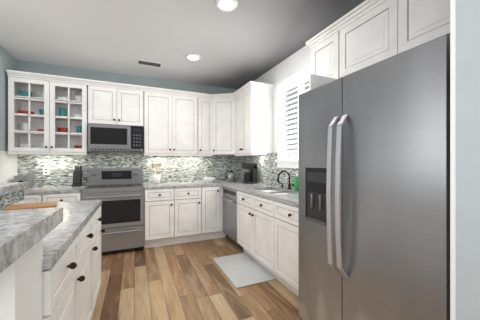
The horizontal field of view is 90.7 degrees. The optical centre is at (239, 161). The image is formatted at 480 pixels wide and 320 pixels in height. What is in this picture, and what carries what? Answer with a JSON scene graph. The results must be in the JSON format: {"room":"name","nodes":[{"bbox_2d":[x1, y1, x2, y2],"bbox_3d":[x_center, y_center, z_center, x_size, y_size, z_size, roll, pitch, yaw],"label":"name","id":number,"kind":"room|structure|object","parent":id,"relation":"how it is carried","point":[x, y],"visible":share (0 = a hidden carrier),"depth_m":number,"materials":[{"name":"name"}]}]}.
{"room":"kitchen","nodes":[
{"label":"kitchen","id":0,"kind":"room"},
{"bbox_2d":[0,45,16,182],"bbox_3d":[-2.897,-0.080,2.678,0.126,2.700,1.350,0,0,-24],"label":"wall","id":1,"kind":"structure","parent":0,"point":[8,162],"depth_m":3.02,"materials":[{"name":"paint"}]},
{"bbox_2d":[17,60,239,186],"bbox_3d":[-1.580,-0.080,4.065,3.660,2.700,0.128,0,0,-24],"label":"wall","id":2,"kind":"structure","parent":0,"point":[172,168],"depth_m":3.86,"materials":[{"name":"tile"}]},
{"bbox_2d":[43,167,48,174],"bbox_3d":[-2.812,0.130,3.440,0.070,0.114,0.008,0,0,-24],"label":"electrical outlet plate","id":3,"kind":"object","parent":2,"relation":"attached to","point":[45,170],"visible":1,"depth_m":3.44,"materials":[{"name":"white plastic"}]},
{"bbox_2d":[86,81,137,125],"bbox_3d":[-1.893,-0.834,3.668,0.735,0.568,0.355,0,0,-24],"label":"upper cabinet","id":4,"kind":"object","parent":2,"relation":"attached to","point":[105,104],"depth_m":3.48,"materials":[{"name":"paint"}]},
{"bbox_2d":[88,123,142,151],"bbox_3d":[-1.875,-0.355,3.628,0.719,0.380,0.442,0,0,-24],"label":"microwave","id":5,"kind":"object","parent":4,"relation":"attached to","point":[111,138],"visible":1,"depth_m":3.46,"materials":[{"name":"silver metal"}]},
{"bbox_2d":[138,85,201,155],"bbox_3d":[-1.159,-0.624,3.969,0.970,0.988,0.402,0,0,-24],"label":"upper cabinet","id":6,"kind":"object","parent":2,"relation":"attached to","point":[171,122],"depth_m":3.82,"materials":[{"name":"paint"}]},
{"bbox_2d":[202,93,209,155],"bbox_3d":[-0.661,-0.624,4.190,0.371,0.988,0.402,0,0,-24],"label":"upper cabinet","id":7,"kind":"object","parent":2,"relation":"attached to","point":[205,97],"depth_m":4.06,"materials":[{"name":"paint"}]},
{"bbox_2d":[210,93,233,152],"bbox_3d":[-0.292,-0.626,4.036,0.380,0.984,0.312,0,0,-24],"label":"upper cabinet","id":8,"kind":"object","parent":2,"relation":"attached to","point":[221,105],"depth_m":4.06,"materials":[{"name":"paint"}]},
{"bbox_2d":[210,153,233,155],"bbox_3d":[-0.199,-0.624,4.261,0.733,0.988,0.648,0,0,-24],"label":"upper cabinet","id":9,"kind":"object","parent":2,"relation":"attached to","point":[211,154],"depth_m":4.10,"materials":[{"name":"paint"}]},
{"bbox_2d":[0,0,364,89],"bbox_3d":[-1.055,-1.480,0.034,7.100,0.100,7.920,0,0,-24],"label":"ceiling","id":10,"kind":"structure","parent":0,"point":[244,42],"depth_m":2.66,"materials":[{"name":"paint"}]},
{"bbox_2d":[137,59,161,66],"bbox_3d":[-1.306,-1.423,3.425,0.340,0.010,0.140,0,0,-24],"label":"ceiling vent","id":11,"kind":"object","parent":10,"relation":"in","point":[149,63],"visible":1,"depth_m":3.41,"materials":[{"name":"grey metal"}]},
{"bbox_2d":[185,53,200,60],"bbox_3d":[-0.635,-1.421,3.220,0.210,0.014,0.210,0,0,-24],"label":"recessed light","id":12,"kind":"object","parent":10,"relation":"in","point":[193,57],"visible":0.98,"depth_m":3.21,"materials":[{"name":"white"}]},
{"bbox_2d":[215,0,237,11],"bbox_3d":[-0.119,-1.421,2.136,0.210,0.014,0.210,0,0,-24],"label":"recessed light","id":13,"kind":"object","parent":10,"relation":"in","point":[227,5],"visible":0.94,"depth_m":2.13,"materials":[{"name":"white"}]},
{"bbox_2d":[91,234,302,319],"bbox_3d":[-1.055,1.320,0.034,7.100,0.100,7.920,0,0,-24],"label":"floor","id":14,"kind":"structure","parent":0,"point":[187,281],"depth_m":2.34,"materials":[{"name":"brown wood"}]},
{"bbox_2d":[23,191,50,203],"bbox_3d":[-2.740,0.833,3.132,0.501,0.874,0.645,0,0,-24],"label":"base cabinet","id":15,"kind":"object","parent":14,"relation":"on","point":[46,197],"depth_m":2.90,"materials":[{"name":"paint"}]},
{"bbox_2d":[0,186,104,319],"bbox_3d":[-1.311,0.760,1.315,0.834,1.020,2.230,0,0,-24],"label":"kitchen island","id":16,"kind":"object","parent":14,"relation":"on","point":[50,263],"depth_m":1.06,"materials":[{"name":"paint"}]},
{"bbox_2d":[0,182,29,193],"bbox_3d":[-1.714,0.220,1.109,0.410,0.060,2.320,0,0,-24],"label":"island countertop","id":17,"kind":"structure","parent":16,"relation":"on","point":[4,187],"depth_m":2.00,"materials":[{"name":"grey stone"}]},
{"bbox_2d":[3,201,57,210],"bbox_3d":[-1.605,0.343,1.836,0.300,0.022,0.220,0,0,-36],"label":"cutting board","id":18,"kind":"object","parent":16,"relation":"on","point":[33,205],"visible":0.81,"depth_m":1.81,"materials":[{"name":"brown wood"}]},
{"bbox_2d":[0,206,63,265],"bbox_3d":[-0.901,0.220,0.568,0.635,0.060,0.670,0,0,-24],"label":"island countertop","id":19,"kind":"structure","parent":16,"relation":"on","point":[18,228],"depth_m":0.73,"materials":[{"name":"grey stone"}]},
{"bbox_2d":[51,191,81,201],"bbox_3d":[-2.411,0.833,3.278,0.464,0.874,0.645,0,0,-24],"label":"base cabinet","id":20,"kind":"object","parent":14,"relation":"on","point":[59,196],"depth_m":3.02,"materials":[{"name":"paint"}]},
{"bbox_2d":[24,185,87,194],"bbox_3d":[-2.587,0.374,3.194,0.855,0.038,0.640,0,0,-24],"label":"countertop","id":21,"kind":"structure","parent":20,"relation":"on","point":[34,190],"depth_m":3.06,"materials":[{"name":"grey stone"}]},
{"bbox_2d":[14,175,33,187],"bbox_3d":[-2.924,0.266,3.211,0.140,0.177,0.235,0,0,-24],"label":"toaster","id":22,"kind":"object","parent":21,"relation":"on","point":[24,178],"visible":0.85,"depth_m":3.14,"materials":[{"name":"silver metal"}]},
{"bbox_2d":[72,166,81,186],"bbox_3d":[-2.401,0.203,3.500,0.100,0.301,0.188,0,0,-24],"label":"knife block","id":23,"kind":"object","parent":21,"relation":"on","point":[77,176],"visible":0.96,"depth_m":3.46,"materials":[{"name":"grey wood"}]},
{"bbox_2d":[81,168,143,253],"bbox_3d":[-1.832,0.685,3.494,0.761,1.170,0.702,0,0,-24],"label":"range","id":24,"kind":"object","parent":14,"relation":"on","point":[119,192],"visible":0.92,"depth_m":3.30,"materials":[{"name":"silver metal"}]},
{"bbox_2d":[144,187,178,247],"bbox_3d":[-1.279,0.833,3.780,0.474,0.874,0.648,0,0,-24],"label":"base cabinet","id":25,"kind":"object","parent":14,"relation":"on","point":[161,204],"depth_m":3.50,"materials":[{"name":"paint"}]},
{"bbox_2d":[143,180,242,186],"bbox_3d":[-0.682,0.374,4.042,1.778,0.038,0.640,0,0,-24],"label":"countertop","id":26,"kind":"structure","parent":25,"relation":"on","point":[214,183],"depth_m":3.77,"materials":[{"name":"grey stone"}]},
{"bbox_2d":[151,163,161,183],"bbox_3d":[-1.369,0.184,3.887,0.162,0.341,0.153,0,0,-24],"label":"utensil crock","id":27,"kind":"object","parent":26,"relation":"on","point":[156,178],"visible":1,"depth_m":3.84,"materials":[{"name":"white ceramic"}]},
{"bbox_2d":[203,177,215,182],"bbox_3d":[-0.529,0.311,4.088,0.240,0.085,0.240,0,0,-24],"label":"bowl","id":28,"kind":"object","parent":26,"relation":"on","point":[208,179],"visible":1,"depth_m":4.04,"materials":[{"name":"white ceramic"}]},
{"bbox_2d":[225,170,236,181],"bbox_3d":[-0.158,0.247,4.286,0.254,0.214,0.170,0,0,-24],"label":"kettle","id":29,"kind":"object","parent":26,"relation":"on","point":[230,177],"visible":1,"depth_m":4.23,"materials":[{"name":"silver metal"}]},
{"bbox_2d":[179,187,206,243],"bbox_3d":[-0.927,0.833,3.937,0.542,0.874,0.648,0,0,-24],"label":"base cabinet","id":30,"kind":"object","parent":14,"relation":"on","point":[192,200],"depth_m":3.69,"materials":[{"name":"paint"}]},
{"bbox_2d":[207,187,222,239],"bbox_3d":[-0.609,0.833,4.079,0.397,0.874,0.648,0,0,-24],"label":"base cabinet","id":31,"kind":"object","parent":14,"relation":"on","point":[214,194],"depth_m":3.83,"materials":[{"name":"paint"}]},
{"bbox_2d":[223,187,234,243],"bbox_3d":[0.118,0.833,3.700,0.610,0.874,0.696,0,0,-24],"label":"dishwasher","id":32,"kind":"object","parent":14,"relation":"on","point":[228,192],"depth_m":3.60,"materials":[{"name":"metal"}]},
{"bbox_2d":[213,253,275,287],"bbox_3d":[0.017,1.262,2.826,0.470,0.015,0.790,0,0,-24],"label":"mat","id":33,"kind":"object","parent":14,"relation":"on","point":[241,270],"visible":0.96,"depth_m":2.74,"materials":[{"name":"white fabric"}]},
{"bbox_2d":[235,187,294,269],"bbox_3d":[0.443,0.833,2.970,0.610,0.874,1.029,0,0,-24],"label":"base cabinet","id":34,"kind":"object","parent":14,"relation":"on","point":[258,223],"depth_m":2.92,"materials":[{"name":"paint"}]},
{"bbox_2d":[267,199,298,296],"bbox_3d":[0.735,0.833,2.315,0.610,0.874,0.651,0,0,-24],"label":"base cabinet","id":35,"kind":"object","parent":14,"relation":"on","point":[282,218],"depth_m":2.29,"materials":[{"name":"paint"}]},
{"bbox_2d":[223,183,298,206],"bbox_3d":[0.423,0.374,3.002,0.605,0.038,2.160,0,0,-24],"label":"countertop","id":36,"kind":"structure","parent":35,"relation":"on","point":[256,189],"depth_m":3.00,"materials":[{"name":"grey stone"}]},
{"bbox_2d":[242,163,256,183],"bbox_3d":[0.143,0.184,3.917,0.232,0.340,0.180,0,0,-24],"label":"coffee maker","id":37,"kind":"object","parent":36,"relation":"on","point":[250,175],"visible":1,"depth_m":3.86,"materials":[{"name":"black plastic"}]},
{"bbox_2d":[294,174,298,190],"bbox_3d":[0.699,0.249,2.905,0.062,0.210,0.064,0,0,-24],"label":"soap bottle","id":38,"kind":"object","parent":36,"relation":"on","point":[296,183],"visible":0.77,"depth_m":2.88,"materials":[{"name":"green plastic"}]},
{"bbox_2d":[299,35,449,319],"bbox_3d":[0.943,0.374,1.512,0.826,1.792,0.936,0,0,-24],"label":"refrigerator","id":39,"kind":"object","parent":14,"relation":"on","point":[374,191],"visible":0.96,"depth_m":1.21,"materials":[{"name":"silver metal"}]},
{"bbox_2d":[240,45,310,188],"bbox_3d":[0.829,-0.080,2.996,0.128,2.700,3.800,0,0,-24],"label":"wall","id":40,"kind":"structure","parent":0,"point":[268,170],"depth_m":3.51,"materials":[{"name":"paint"}]},
{"bbox_2d":[234,85,273,155],"bbox_3d":[0.180,-0.624,3.805,0.412,0.988,0.666,0,0,-24],"label":"upper cabinet","id":41,"kind":"object","parent":40,"relation":"attached to","point":[253,104],"depth_m":3.54,"materials":[{"name":"paint"}]},
{"bbox_2d":[275,65,310,167],"bbox_3d":[0.789,-0.532,3.033,0.169,1.225,1.010,0,0,-24],"label":"window","id":42,"kind":"structure","parent":40,"relation":"in","point":[295,89],"depth_m":3.27,"materials":[{"name":"white"}]},
{"bbox_2d":[310,32,329,89],"bbox_3d":[0.930,-0.904,2.171,0.370,0.428,0.410,0,0,-24],"label":"upper cabinet","id":43,"kind":"object","parent":40,"relation":"attached to","point":[320,50],"depth_m":2.12,"materials":[{"name":"paint"}]},
{"bbox_2d":[330,0,449,81],"bbox_3d":[1.171,-0.904,1.631,0.370,0.428,1.023,0,0,-24],"label":"upper cabinet","id":44,"kind":"object","parent":40,"relation":"attached to","point":[365,34],"depth_m":1.62,"materials":[{"name":"paint"}]},
{"bbox_2d":[450,0,479,319],"bbox_3d":[2.047,-0.080,-0.729,0.932,2.700,4.003,0,0,-24],"label":"wall","id":45,"kind":"structure","parent":0,"point":[464,159],"depth_m":0.88,"materials":[{"name":"paint"}]}
]}

